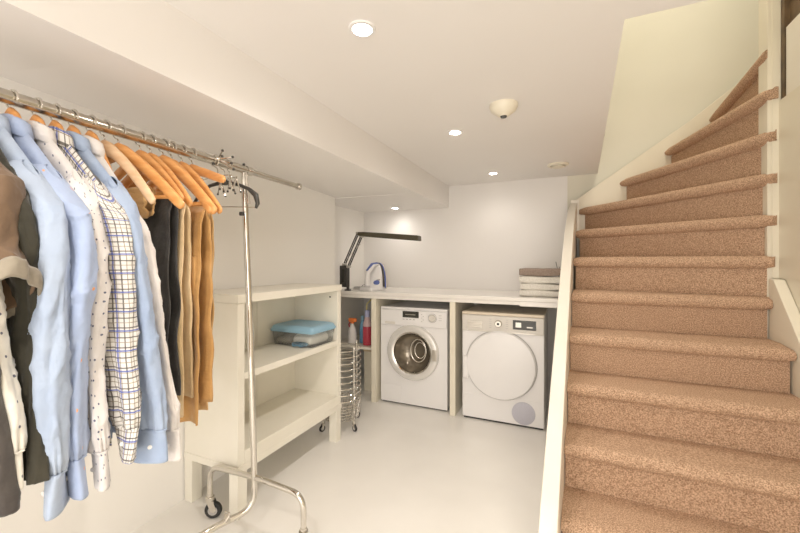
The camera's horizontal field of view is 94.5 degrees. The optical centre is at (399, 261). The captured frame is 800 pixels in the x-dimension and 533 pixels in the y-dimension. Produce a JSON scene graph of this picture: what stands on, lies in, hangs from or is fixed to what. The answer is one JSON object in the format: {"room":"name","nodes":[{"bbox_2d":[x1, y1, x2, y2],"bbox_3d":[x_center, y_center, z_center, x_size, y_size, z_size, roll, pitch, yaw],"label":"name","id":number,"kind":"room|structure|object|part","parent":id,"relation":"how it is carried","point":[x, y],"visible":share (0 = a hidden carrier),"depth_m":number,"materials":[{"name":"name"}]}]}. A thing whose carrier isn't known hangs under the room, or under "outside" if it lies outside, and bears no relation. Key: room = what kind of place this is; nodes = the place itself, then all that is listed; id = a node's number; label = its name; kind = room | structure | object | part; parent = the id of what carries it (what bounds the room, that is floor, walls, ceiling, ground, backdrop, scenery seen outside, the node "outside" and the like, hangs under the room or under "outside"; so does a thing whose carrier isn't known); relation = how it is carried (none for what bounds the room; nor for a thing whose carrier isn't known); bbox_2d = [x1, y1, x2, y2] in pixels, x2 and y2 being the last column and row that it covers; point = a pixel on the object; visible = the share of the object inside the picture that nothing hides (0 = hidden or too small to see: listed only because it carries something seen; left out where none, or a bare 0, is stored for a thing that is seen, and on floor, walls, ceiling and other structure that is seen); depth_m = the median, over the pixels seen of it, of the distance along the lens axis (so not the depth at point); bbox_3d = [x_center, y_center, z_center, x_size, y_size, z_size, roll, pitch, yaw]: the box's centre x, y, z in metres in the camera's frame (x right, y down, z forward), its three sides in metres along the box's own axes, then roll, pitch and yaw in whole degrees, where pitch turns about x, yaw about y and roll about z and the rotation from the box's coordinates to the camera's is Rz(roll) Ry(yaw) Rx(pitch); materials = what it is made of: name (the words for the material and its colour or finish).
{"room":"basement laundry room","nodes":[
{"label":"basement laundry room","id":0,"kind":"room"},
{"bbox_2d":[0,76,363,532],"bbox_3d":[-1.510,0.193,1.549,0.380,2.100,5.800,0,0,24],"label":"wall","id":1,"kind":"structure","parent":0,"point":[297,236],"depth_m":2.19,"materials":[{"name":"paint"}]},
{"bbox_2d":[0,0,448,211],"bbox_3d":[-1.142,-0.658,1.319,1.040,0.237,5.680,0,0,24],"label":"ceiling beam","id":2,"kind":"structure","parent":1,"relation":"attached to","point":[148,65],"depth_m":1.33,"materials":[{"name":"paint"}]},
{"bbox_2d":[131,375,548,532],"bbox_3d":[0.346,1.293,0.776,4.400,0.100,5.900,0,0,24],"label":"floor","id":3,"kind":"structure","parent":0,"point":[404,468],"depth_m":2.10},
{"bbox_2d":[0,87,307,532],"bbox_3d":[-0.926,0.404,1.103,0.607,1.679,1.963,0,0,24],"label":"rack","id":4,"kind":"object","parent":3,"relation":"on","point":[213,509],"visible":0.99,"depth_m":1.63,"materials":[{"name":"silver metal"}]},
{"bbox_2d":[5,89,21,118],"bbox_3d":[-0.970,-0.290,0.925,0.276,0.285,0.025,0,0,19],"label":"clothes hanger","id":5,"kind":"object","parent":4,"relation":"hanging from","point":[9,110],"visible":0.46,"depth_m":0.92,"materials":[{"name":"orange wood"}]},
{"bbox_3d":[-0.970,-0.267,0.925,0.276,0.239,0.025,0,0,19],"label":"shoulder arm","id":6,"kind":"part","parent":5,"relation":"part of","materials":[{"name":"brown wood"}]},
{"bbox_2d":[2,113,98,500],"bbox_3d":[-0.925,0.091,0.911,0.496,0.905,0.085,0,0,18],"label":"dress shirt","id":7,"kind":"object","parent":5,"relation":"hanging from","point":[84,268],"visible":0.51,"depth_m":0.84,"materials":[{"name":"blue fabric"}]},
{"bbox_2d":[0,281,27,489],"bbox_3d":[-0.996,0.051,0.776,0.459,0.825,0.116,0,0,13],"label":"dress shirt","id":8,"kind":"object","parent":4,"relation":"hanging from","point":[11,389],"visible":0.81,"depth_m":0.74,"materials":[{"name":"beige fabric"}]},
{"bbox_2d":[0,148,49,485],"bbox_3d":[-0.964,0.056,0.852,0.466,0.815,0.083,0,0,22],"label":"shirt","id":9,"kind":"object","parent":4,"relation":"hanging from","point":[36,466],"visible":0.43,"depth_m":0.78,"materials":[{"name":"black fabric"}]},
{"bbox_2d":[30,97,45,124],"bbox_3d":[-0.953,-0.290,0.970,0.276,0.285,0.025,0,0,19],"label":"clothes hanger","id":10,"kind":"object","parent":4,"relation":"hanging from","point":[34,117],"visible":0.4,"depth_m":0.96,"materials":[{"name":"orange wood"}]},
{"bbox_3d":[-0.953,-0.267,0.970,0.276,0.239,0.025,0,0,19],"label":"shoulder arm","id":11,"kind":"part","parent":10,"relation":"part of","materials":[{"name":"brown wood"}]},
{"bbox_2d":[26,120,111,491],"bbox_3d":[-0.916,0.096,0.967,0.472,0.914,0.107,0,0,19],"label":"dress shirt","id":12,"kind":"object","parent":10,"relation":"hanging from","point":[44,136],"visible":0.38,"depth_m":0.89,"materials":[{"name":"white fabric"}]},
{"bbox_2d":[48,103,63,129],"bbox_3d":[-0.938,-0.290,1.007,0.276,0.285,0.025,0,0,20],"label":"clothes hanger","id":13,"kind":"object","parent":4,"relation":"hanging from","point":[55,123],"visible":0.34,"depth_m":1.00,"materials":[{"name":"orange wood"}]},
{"bbox_3d":[-0.938,-0.267,1.007,0.276,0.239,0.025,0,0,20],"label":"shoulder arm","id":14,"kind":"part","parent":13,"relation":"part of","materials":[{"name":"brown wood"}]},
{"bbox_2d":[48,126,141,463],"bbox_3d":[-0.893,0.074,1.010,0.483,0.869,0.107,0,0,20],"label":"dress shirt","id":15,"kind":"object","parent":13,"relation":"hanging from","point":[123,391],"visible":0.38,"depth_m":0.93,"materials":[{"name":"fabric"}]},
{"bbox_2d":[66,109,80,134],"bbox_3d":[-0.924,-0.290,1.045,0.276,0.285,0.025,0,0,19],"label":"clothes hanger","id":16,"kind":"object","parent":4,"relation":"hanging from","point":[73,128],"visible":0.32,"depth_m":1.03,"materials":[{"name":"orange wood"}]},
{"bbox_3d":[-0.924,-0.267,1.045,0.276,0.239,0.025,0,0,19],"label":"shoulder arm","id":17,"kind":"part","parent":16,"relation":"part of","materials":[{"name":"brown wood"}]},
{"bbox_2d":[66,131,167,463],"bbox_3d":[-0.875,0.093,1.060,0.479,0.910,0.139,0,0,23],"label":"dress shirt","id":18,"kind":"object","parent":16,"relation":"hanging from","point":[152,446],"visible":0.27,"depth_m":0.99,"materials":[{"name":"blue fabric"}]},
{"bbox_2d":[85,115,111,168],"bbox_3d":[-0.908,-0.290,1.086,0.276,0.285,0.025,0,0,18],"label":"clothes hanger","id":19,"kind":"object","parent":4,"relation":"hanging from","point":[89,132],"visible":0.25,"depth_m":1.07,"materials":[{"name":"orange wood"}]},
{"bbox_2d":[82,135,180,461],"bbox_3d":[-0.870,0.106,1.097,0.466,0.934,0.141,0,0,18],"label":"dress shirt","id":20,"kind":"object","parent":19,"relation":"hanging from","point":[173,404],"visible":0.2,"depth_m":1.05,"materials":[{"name":"white fabric"}]},
{"bbox_3d":[-0.972,-0.409,0.921,0.035,0.035,1.592,0,0,21],"label":"rail","id":21,"kind":"part","parent":4,"relation":"part of","materials":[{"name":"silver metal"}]},
{"bbox_2d":[98,119,155,203],"bbox_3d":[-0.896,-0.298,1.111,0.427,0.268,0.054,0,0,13],"label":"clothes hanger","id":22,"kind":"object","parent":4,"relation":"hanging from","point":[111,151],"visible":0.55,"depth_m":1.08,"materials":[{"name":"orange wood"}]},
{"bbox_2d":[107,124,184,208],"bbox_3d":[-0.880,-0.295,1.148,0.488,0.275,0.056,0,0,7],"label":"clothes hanger","id":23,"kind":"object","parent":4,"relation":"hanging from","point":[138,162],"visible":0.53,"depth_m":1.13,"materials":[{"name":"orange wood"}]},
{"bbox_2d":[126,186,155,218],"bbox_3d":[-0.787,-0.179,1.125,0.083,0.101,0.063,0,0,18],"label":"trousers","id":24,"kind":"object","parent":23,"relation":"hanging from","point":[145,208],"visible":0.52,"depth_m":1.11,"materials":[{"name":"beige fabric"}]},
{"bbox_2d":[114,131,183,200],"bbox_3d":[-0.859,-0.308,1.209,0.417,0.249,0.054,0,0,15],"label":"clothes hanger","id":25,"kind":"object","parent":4,"relation":"hanging from","point":[120,173],"visible":0.41,"depth_m":1.19,"materials":[{"name":"orange wood"}]},
{"bbox_2d":[143,199,180,395],"bbox_3d":[-0.820,0.134,1.200,0.233,0.711,0.066,0,0,17],"label":"trousers","id":26,"kind":"object","parent":25,"relation":"hanging from","point":[163,225],"visible":0.24,"depth_m":1.18,"materials":[{"name":"black fabric"}]},
{"bbox_2d":[121,134,192,206],"bbox_3d":[-0.846,-0.303,1.242,0.427,0.258,0.054,0,0,18],"label":"clothes hanger","id":27,"kind":"object","parent":4,"relation":"hanging from","point":[127,181],"visible":0.41,"depth_m":1.22,"materials":[{"name":"orange wood"}]},
{"bbox_2d":[177,204,193,417],"bbox_3d":[-0.797,0.148,1.244,0.216,0.712,0.061,0,0,18],"label":"trousers","id":28,"kind":"object","parent":27,"relation":"hanging from","point":[184,336],"visible":0.21,"depth_m":1.23,"materials":[{"name":"beige fabric"}]},
{"bbox_2d":[128,138,216,213],"bbox_3d":[-0.828,-0.295,1.284,0.469,0.275,0.058,0,0,11],"label":"clothes hanger","id":29,"kind":"object","parent":4,"relation":"hanging from","point":[181,174],"visible":0.48,"depth_m":1.26,"materials":[{"name":"orange wood"}]},
{"bbox_2d":[147,141,210,213],"bbox_3d":[-0.819,-0.296,1.312,0.447,0.273,0.054,0,0,21],"label":"clothes hanger","id":30,"kind":"object","parent":4,"relation":"hanging from","point":[206,206],"visible":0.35,"depth_m":1.30,"materials":[{"name":"orange wood"}]},
{"bbox_2d":[180,206,213,425],"bbox_3d":[-0.762,0.179,1.298,0.226,0.741,0.081,0,0,21],"label":"trousers","id":31,"kind":"object","parent":30,"relation":"hanging from","point":[201,241],"visible":0.4,"depth_m":1.28,"materials":[{"name":"fabric"}]},
{"bbox_2d":[154,144,222,213],"bbox_3d":[-0.805,-0.298,1.349,0.447,0.268,0.054,0,0,21],"label":"clothes hanger","id":32,"kind":"object","parent":4,"relation":"hanging from","point":[195,176],"visible":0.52,"depth_m":1.31,"materials":[{"name":"orange wood"}]},
{"bbox_2d":[198,214,214,409],"bbox_3d":[-0.767,0.169,1.353,0.201,0.721,0.068,0,0,21],"label":"trousers","id":33,"kind":"object","parent":32,"relation":"hanging from","point":[202,406],"visible":0.06,"depth_m":1.33,"materials":[{"name":"beige fabric"}]},
{"bbox_2d":[154,148,225,188],"bbox_3d":[-0.790,-0.354,1.389,0.415,0.156,0.053,0,0,24],"label":"clothes hanger","id":34,"kind":"object","parent":4,"relation":"hanging from","point":[203,172],"visible":0.53,"depth_m":1.34,"materials":[{"name":"orange wood"}]},
{"bbox_3d":[-0.790,-0.323,1.389,0.415,0.094,0.053,0,0,24],"label":"shoulder arm","id":35,"kind":"part","parent":34,"relation":"part of","materials":[{"name":"brown wood"}]},
{"bbox_2d":[202,159,234,191],"bbox_3d":[-0.750,-0.360,1.510,0.186,0.145,0.048,0,0,18],"label":"hanger","id":36,"kind":"object","parent":4,"relation":"hanging from","point":[229,176],"visible":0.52,"depth_m":1.49,"materials":[{"name":"silver metal"}]},
{"bbox_2d":[211,149,234,170],"bbox_3d":[-0.721,-0.407,1.469,0.105,0.075,0.067,0,0,4],"label":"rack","id":37,"kind":"object","parent":4,"relation":"hanging from","point":[219,158],"visible":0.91,"depth_m":1.48,"materials":[{"name":"silver metal"}]},
{"bbox_2d":[193,159,259,208],"bbox_3d":[-0.723,-0.327,1.541,0.275,0.210,0.028,0,0,-2],"label":"hanger","id":38,"kind":"object","parent":4,"relation":"hanging from","point":[253,193],"visible":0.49,"depth_m":1.54,"materials":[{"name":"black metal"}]},
{"bbox_3d":[-0.723,-0.283,1.541,0.275,0.121,0.024,0,0,-2],"label":"shoulder arm","id":39,"kind":"part","parent":38,"relation":"part of","materials":[{"name":"black metal"}]},
{"bbox_2d":[217,160,241,196],"bbox_3d":[-0.727,-0.360,1.568,0.186,0.145,0.048,0,0,41],"label":"hanger","id":40,"kind":"object","parent":4,"relation":"hanging from","point":[236,179],"visible":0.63,"depth_m":1.53,"materials":[{"name":"silver metal"}]},
{"bbox_2d":[184,283,341,520],"bbox_3d":[-0.767,0.701,2.261,0.385,1.085,0.903,0,0,24],"label":"shelf unit","id":41,"kind":"object","parent":3,"relation":"on","point":[297,388],"visible":0.81,"depth_m":2.14,"materials":[{"name":"white laminate"}]},
{"bbox_3d":[-1.087,1.133,1.945,0.058,0.220,0.058,0,0,24],"label":"leg","id":42,"kind":"part","parent":41,"relation":"part of","materials":[{"name":"white laminate"}]},
{"bbox_3d":[-0.944,0.595,1.873,0.379,0.787,0.042,0,0,24],"label":"panel","id":43,"kind":"part","parent":41,"relation":"part of","materials":[{"name":"white laminate"}]},
{"bbox_3d":[-0.794,1.133,1.815,0.058,0.220,0.058,0,0,24],"label":"leg","id":44,"kind":"part","parent":41,"relation":"part of","materials":[{"name":"white laminate"}]},
{"bbox_3d":[-0.768,1.006,2.261,0.383,0.035,0.901,0,0,24],"label":"frame","id":45,"kind":"part","parent":41,"relation":"part of","materials":[{"name":"white laminate"}]},
{"bbox_3d":[-0.938,0.565,2.337,0.012,0.727,0.811,0,0,24],"label":"panel","id":46,"kind":"part","parent":41,"relation":"part of","materials":[{"name":"white laminate"}]},
{"bbox_2d":[271,319,335,347],"bbox_3d":[-0.649,0.476,2.498,0.352,0.129,0.277,0,0,24],"label":"storage box","id":47,"kind":"object","parent":41,"relation":"on","point":[313,333],"visible":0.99,"depth_m":2.40,"materials":[{"name":"blue plastic"}]},
{"bbox_2d":[292,342,306,346],"bbox_3d":[-0.635,0.523,2.369,0.114,0.025,0.097,0,0,24],"label":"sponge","id":48,"kind":"object","parent":47,"relation":"in","point":[293,345],"visible":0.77,"depth_m":2.35,"materials":[{"name":"blue"}]},
{"bbox_3d":[-0.649,0.432,2.498,0.352,0.042,0.277,0,0,24],"label":"lid","id":49,"kind":"part","parent":47,"relation":"part of","materials":[{"name":"blue plastic"}]},
{"bbox_3d":[-0.596,0.595,2.652,0.379,0.787,0.042,0,0,24],"label":"panel","id":50,"kind":"part","parent":41,"relation":"part of","materials":[{"name":"white laminate"}]},
{"bbox_3d":[-0.453,1.133,2.579,0.058,0.220,0.058,0,0,24],"label":"leg","id":51,"kind":"part","parent":41,"relation":"part of","materials":[{"name":"white laminate"}]},
{"bbox_2d":[319,340,360,431],"bbox_3d":[-0.452,0.933,2.829,0.308,0.620,0.308,0,0,-2],"label":"trolley","id":52,"kind":"object","parent":3,"relation":"on","point":[356,413],"visible":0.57,"depth_m":2.74,"materials":[{"name":"silver metal"}]},
{"bbox_2d":[324,392,360,422],"bbox_3d":[-0.452,1.106,2.829,0.304,0.127,0.304,0,0,24],"label":"basket","id":53,"kind":"object","parent":52,"relation":"on","point":[355,404],"depth_m":2.76,"materials":[{"name":"silver metal"}]},
{"bbox_2d":[363,349,370,391],"bbox_3d":[-0.205,1.040,3.659,0.195,0.404,0.293,0,0,24],"label":"panel","id":54,"kind":"object","parent":3,"relation":"on","point":[367,353],"visible":0.2,"depth_m":3.56,"materials":[{"name":"beige wood"}]},
{"bbox_2d":[381,300,449,410],"bbox_3d":[0.220,0.818,3.424,0.614,0.850,0.626,0,0,24],"label":"washing machine","id":55,"kind":"object","parent":3,"relation":"on","point":[415,335],"visible":0.98,"depth_m":3.18,"materials":[{"name":"white metal"}]},
{"bbox_3d":[0.124,0.777,3.210,0.352,0.352,0.108,0,0,24],"label":"door glass","id":56,"kind":"part","parent":55,"relation":"part of","materials":[{"name":"brown"}]},
{"bbox_3d":[0.109,0.485,3.176,0.608,0.136,0.014,0,0,24],"label":"control panel","id":57,"kind":"part","parent":55,"relation":"part of","materials":[{"name":"white plastic"}]},
{"bbox_3d":[0.228,0.404,3.444,0.614,0.022,0.584,0,0,24],"label":"panel","id":58,"kind":"part","parent":55,"relation":"part of","materials":[{"name":"white ceramic"}]},
{"bbox_3d":[0.283,0.777,3.062,0.039,0.090,0.016,0,0,24],"label":"door handle","id":59,"kind":"part","parent":55,"relation":"part of","materials":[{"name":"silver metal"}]},
{"bbox_2d":[341,286,557,415],"bbox_3d":[0.389,0.755,3.370,2.015,0.975,0.673,0,0,24],"label":"countertop","id":60,"kind":"structure","parent":3,"relation":"on","point":[460,300],"depth_m":3.15,"materials":[{"name":"white laminate"}]},
{"bbox_2d":[348,318,356,344],"bbox_3d":[-0.450,0.651,3.496,0.080,0.244,0.080,0,0,-21],"label":"spray bottle","id":61,"kind":"object","parent":60,"relation":"on","point":[352,335],"visible":0.92,"depth_m":3.47,"materials":[{"name":"white plastic"}]},
{"bbox_2d":[341,334,370,349],"bbox_3d":[-0.328,0.786,3.678,0.445,0.023,0.550,0,0,24],"label":"shelf","id":62,"kind":"object","parent":60,"relation":"attached to","point":[358,336],"depth_m":3.46,"materials":[{"name":"white laminate"}]},
{"bbox_2d":[360,315,363,342],"bbox_3d":[-0.359,0.644,3.554,0.060,0.257,0.060,0,0,24],"label":"bottle","id":63,"kind":"object","parent":60,"relation":"on","point":[362,316],"visible":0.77,"depth_m":3.53,"materials":[{"name":"blue plastic"}]},
{"bbox_2d":[363,310,370,345],"bbox_3d":[-0.305,0.611,3.454,0.084,0.324,0.084,0,0,24],"label":"bottle","id":64,"kind":"object","parent":60,"relation":"on","point":[367,322],"visible":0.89,"depth_m":3.42,"materials":[{"name":"red plastic"}]},
{"bbox_2d":[360,262,386,290],"bbox_3d":[-0.256,0.134,3.505,0.186,0.267,0.204,0,0,42],"label":"iron","id":65,"kind":"object","parent":60,"relation":"on","point":[375,274],"visible":1,"depth_m":3.46,"materials":[{"name":"white metal"}]},
{"bbox_3d":[-0.267,0.117,3.493,0.051,0.211,0.166,0,0,42],"label":"handle","id":66,"kind":"part","parent":65,"relation":"part of","materials":[{"name":"white plastic"}]},
{"bbox_2d":[340,232,420,290],"bbox_3d":[-0.189,-0.006,3.311,0.807,0.548,0.090,0,0,27],"label":"desk lamp","id":67,"kind":"object","parent":60,"relation":"on","point":[344,269],"visible":0.99,"depth_m":3.41,"materials":[{"name":"black metal"}]},
{"bbox_3d":[-0.455,-0.122,3.444,0.151,0.295,0.042,0,0,16],"label":"arm rod","id":68,"kind":"part","parent":67,"relation":"part of","materials":[{"name":"black metal"}]},
{"bbox_3d":[-0.417,-0.097,3.427,0.144,0.285,0.042,0,0,15],"label":"arm rod","id":69,"kind":"part","parent":67,"relation":"part of","materials":[{"name":"black metal"}]},
{"bbox_3d":[-0.098,0.784,3.587,0.046,0.918,0.673,0,0,24],"label":"panel","id":70,"kind":"part","parent":60,"relation":"part of","materials":[{"name":"white wood"}]},
{"bbox_2d":[341,286,557,302],"bbox_3d":[0.389,0.282,3.370,2.015,0.028,0.673,0,0,24],"label":"countertop","id":71,"kind":"structure","parent":60,"relation":"on","point":[499,295],"depth_m":3.15,"materials":[{"name":"white wood"}]},
{"bbox_3d":[0.560,0.784,3.294,0.047,0.918,0.673,0,0,24],"label":"panel","id":72,"kind":"part","parent":60,"relation":"part of","materials":[{"name":"white wood"}]},
{"bbox_2d":[519,289,558,296],"bbox_3d":[1.111,0.241,2.921,0.300,0.054,0.222,0,0,24],"label":"folded towel","id":73,"kind":"object","parent":60,"relation":"on","point":[535,293],"visible":0.73,"depth_m":2.83,"materials":[{"name":"white fabric"}]},
{"bbox_2d":[520,283,558,289],"bbox_3d":[1.114,0.190,2.920,0.300,0.053,0.223,0,0,24],"label":"folded towel","id":74,"kind":"object","parent":73,"relation":"on","point":[527,286],"visible":0.82,"depth_m":2.83,"materials":[{"name":"white fabric"}]},
{"bbox_2d":[519,276,559,282],"bbox_3d":[1.109,0.138,2.922,0.300,0.056,0.222,0,0,24],"label":"folded towel","id":75,"kind":"object","parent":74,"relation":"on","point":[524,279],"visible":0.91,"depth_m":2.83,"materials":[{"name":"white fabric"}]},
{"bbox_2d":[519,268,560,275],"bbox_3d":[1.114,0.079,2.919,0.310,0.062,0.222,0,0,24],"label":"folded towel","id":76,"kind":"object","parent":75,"relation":"on","point":[522,271],"visible":0.98,"depth_m":2.83,"materials":[{"name":"brown fabric"}]},
{"bbox_2d":[462,304,547,429],"bbox_3d":[0.888,0.818,3.085,0.614,0.850,0.622,0,0,24],"label":"dryer","id":77,"kind":"object","parent":3,"relation":"on","point":[505,347],"visible":0.99,"depth_m":2.81,"materials":[{"name":"white metal"}]},
{"bbox_3d":[0.524,0.831,2.936,0.050,0.180,0.030,0,0,24],"label":"door handle","id":78,"kind":"part","parent":77,"relation":"part of","materials":[{"name":"white plastic"}]},
{"bbox_3d":[0.589,0.487,2.907,0.120,0.056,0.008,0,0,24],"label":"water drawer","id":79,"kind":"part","parent":77,"relation":"part of","materials":[{"name":"white plastic"}]},
{"bbox_3d":[0.764,0.791,2.823,0.524,0.524,0.042,0,0,24],"label":"door","id":80,"kind":"part","parent":77,"relation":"part of","materials":[{"name":"white plastic"}]},
{"bbox_3d":[0.776,0.480,2.834,0.608,0.126,0.014,0,0,24],"label":"control panel","id":81,"kind":"part","parent":77,"relation":"part of","materials":[{"name":"beige plastic"}]},
{"bbox_3d":[0.779,1.131,2.840,0.604,0.186,0.006,0,0,24],"label":"panel","id":82,"kind":"part","parent":77,"relation":"part of","materials":[{"name":"white metal"}]},
{"bbox_3d":[0.896,0.404,3.103,0.614,0.022,0.583,0,0,24],"label":"panel","id":83,"kind":"part","parent":77,"relation":"part of","materials":[{"name":"beige"}]},
{"bbox_2d":[538,0,799,532],"bbox_3d":[1.823,-0.857,1.878,1.996,4.198,2.155,0,0,24],"label":"staircase","id":84,"kind":"structure","parent":3,"relation":"on","point":[671,410],"depth_m":1.89,"materials":[{"name":"beige carpet"}]},
{"bbox_3d":[1.488,0.360,3.149,0.062,1.765,0.075,0,0,24],"label":"newel post","id":85,"kind":"part","parent":84,"relation":"part of","materials":[{"name":"white wood"}]},
{"bbox_3d":[2.327,-0.881,2.814,1.840,1.849,0.035,0,0,24],"label":"skirting","id":86,"kind":"part","parent":84,"relation":"part of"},
{"bbox_3d":[1.928,-0.857,1.931,0.050,4.200,0.102,0,0,24],"label":"newel post","id":87,"kind":"part","parent":84,"relation":"part of","materials":[{"name":"white wood"}]},
{"bbox_2d":[164,0,706,185],"bbox_3d":[0.301,-0.882,0.676,4.400,0.250,5.680,0,0,24],"label":"ceiling","id":88,"kind":"structure","parent":0,"point":[429,69],"depth_m":1.42,"materials":[{"name":"paint"}]},
{"bbox_2d":[349,19,375,37],"bbox_3d":[-0.122,-0.754,1.199,0.088,0.006,0.088,0,0,24],"label":"recessed light","id":89,"kind":"object","parent":88,"relation":"in","point":[360,28],"visible":1,"depth_m":1.19,"materials":[{"name":"white plastic"}]},
{"bbox_2d":[447,129,462,134],"bbox_3d":[0.321,-0.754,2.156,0.088,0.006,0.088,0,0,24],"label":"recessed light","id":90,"kind":"object","parent":88,"relation":"in","point":[455,131],"visible":1,"depth_m":2.15,"materials":[{"name":"white"}]},
{"bbox_2d":[489,99,517,118],"bbox_3d":[0.499,-0.727,1.781,0.132,0.061,0.132,0,0,24],"label":"ceiling light","id":91,"kind":"object","parent":88,"relation":"attached to","point":[502,108],"visible":1,"depth_m":1.74,"materials":[{"name":"white"}]},
{"bbox_2d":[547,162,568,168],"bbox_3d":[1.225,-0.743,2.870,0.156,0.029,0.156,0,0,24],"label":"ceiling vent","id":92,"kind":"object","parent":88,"relation":"in","point":[556,165],"visible":1,"depth_m":2.83,"materials":[{"name":"beige"}]},
{"bbox_2d":[364,0,758,400],"bbox_3d":[1.481,-0.907,3.322,4.400,4.300,0.126,0,0,24],"label":"wall","id":93,"kind":"structure","parent":0,"point":[488,232],"depth_m":3.27,"materials":[{"name":"paint"}]},
{"bbox_2d":[779,86,799,312],"bbox_3d":[1.037,0.213,-0.243,0.108,2.060,4.600,0,0,24],"label":"wall","id":94,"kind":"structure","parent":0,"point":[789,106],"depth_m":1.79,"materials":[{"name":"beige paint"}]},
{"bbox_2d":[781,0,799,98],"bbox_3d":[1.347,-1.587,0.493,0.060,1.540,2.998,0,0,24],"label":"trim","id":95,"kind":"structure","parent":94,"relation":"attached to","point":[790,9],"depth_m":1.85,"materials":[{"name":"brown wood"}]},
{"bbox_2d":[786,13,799,94],"bbox_3d":[1.338,-0.992,0.478,0.045,0.350,2.963,0,0,24],"label":"trim","id":96,"kind":"structure","parent":94,"relation":"attached to","point":[793,29],"depth_m":1.78,"materials":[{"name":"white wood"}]},
{"label":"clothes hanger","id":97,"kind":"object","parent":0,"visible":0},
{"bbox_2d":[0,114,72,520],"bbox_3d":[-0.940,0.096,0.884,0.489,0.915,0.097,0,0,20],"label":"dress shirt","id":98,"kind":"object","parent":97,"relation":"hanging from","point":[50,369],"visible":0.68,"depth_m":0.79,"materials":[{"name":"blue fabric"}]},
{"bbox_3d":[-1.009,-0.290,0.827,0.276,0.285,0.025,0,0,19],"label":"clothes hanger","id":99,"kind":"object","parent":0,"visible":0},
{"bbox_2d":[0,162,42,318],"bbox_3d":[-0.960,-0.019,0.812,0.502,0.686,0.093,0,0,22],"label":"polo shirt","id":100,"kind":"object","parent":99,"relation":"hanging from","point":[13,263],"visible":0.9,"depth_m":0.73,"materials":[{"name":"brown fabric"}]},
{"bbox_3d":[-1.038,-0.290,0.753,0.276,0.285,0.025,0,0,21],"label":"clothes hanger","id":101,"kind":"object","parent":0,"visible":0},
{"bbox_2d":[0,367,20,517],"bbox_3d":[-0.983,0.076,0.781,0.479,0.856,0.151,0,0,23],"label":"sweater","id":102,"kind":"object","parent":101,"relation":"hanging from","point":[10,492],"visible":0.72,"depth_m":0.73,"materials":[{"name":"grey fabric"}]}
]}

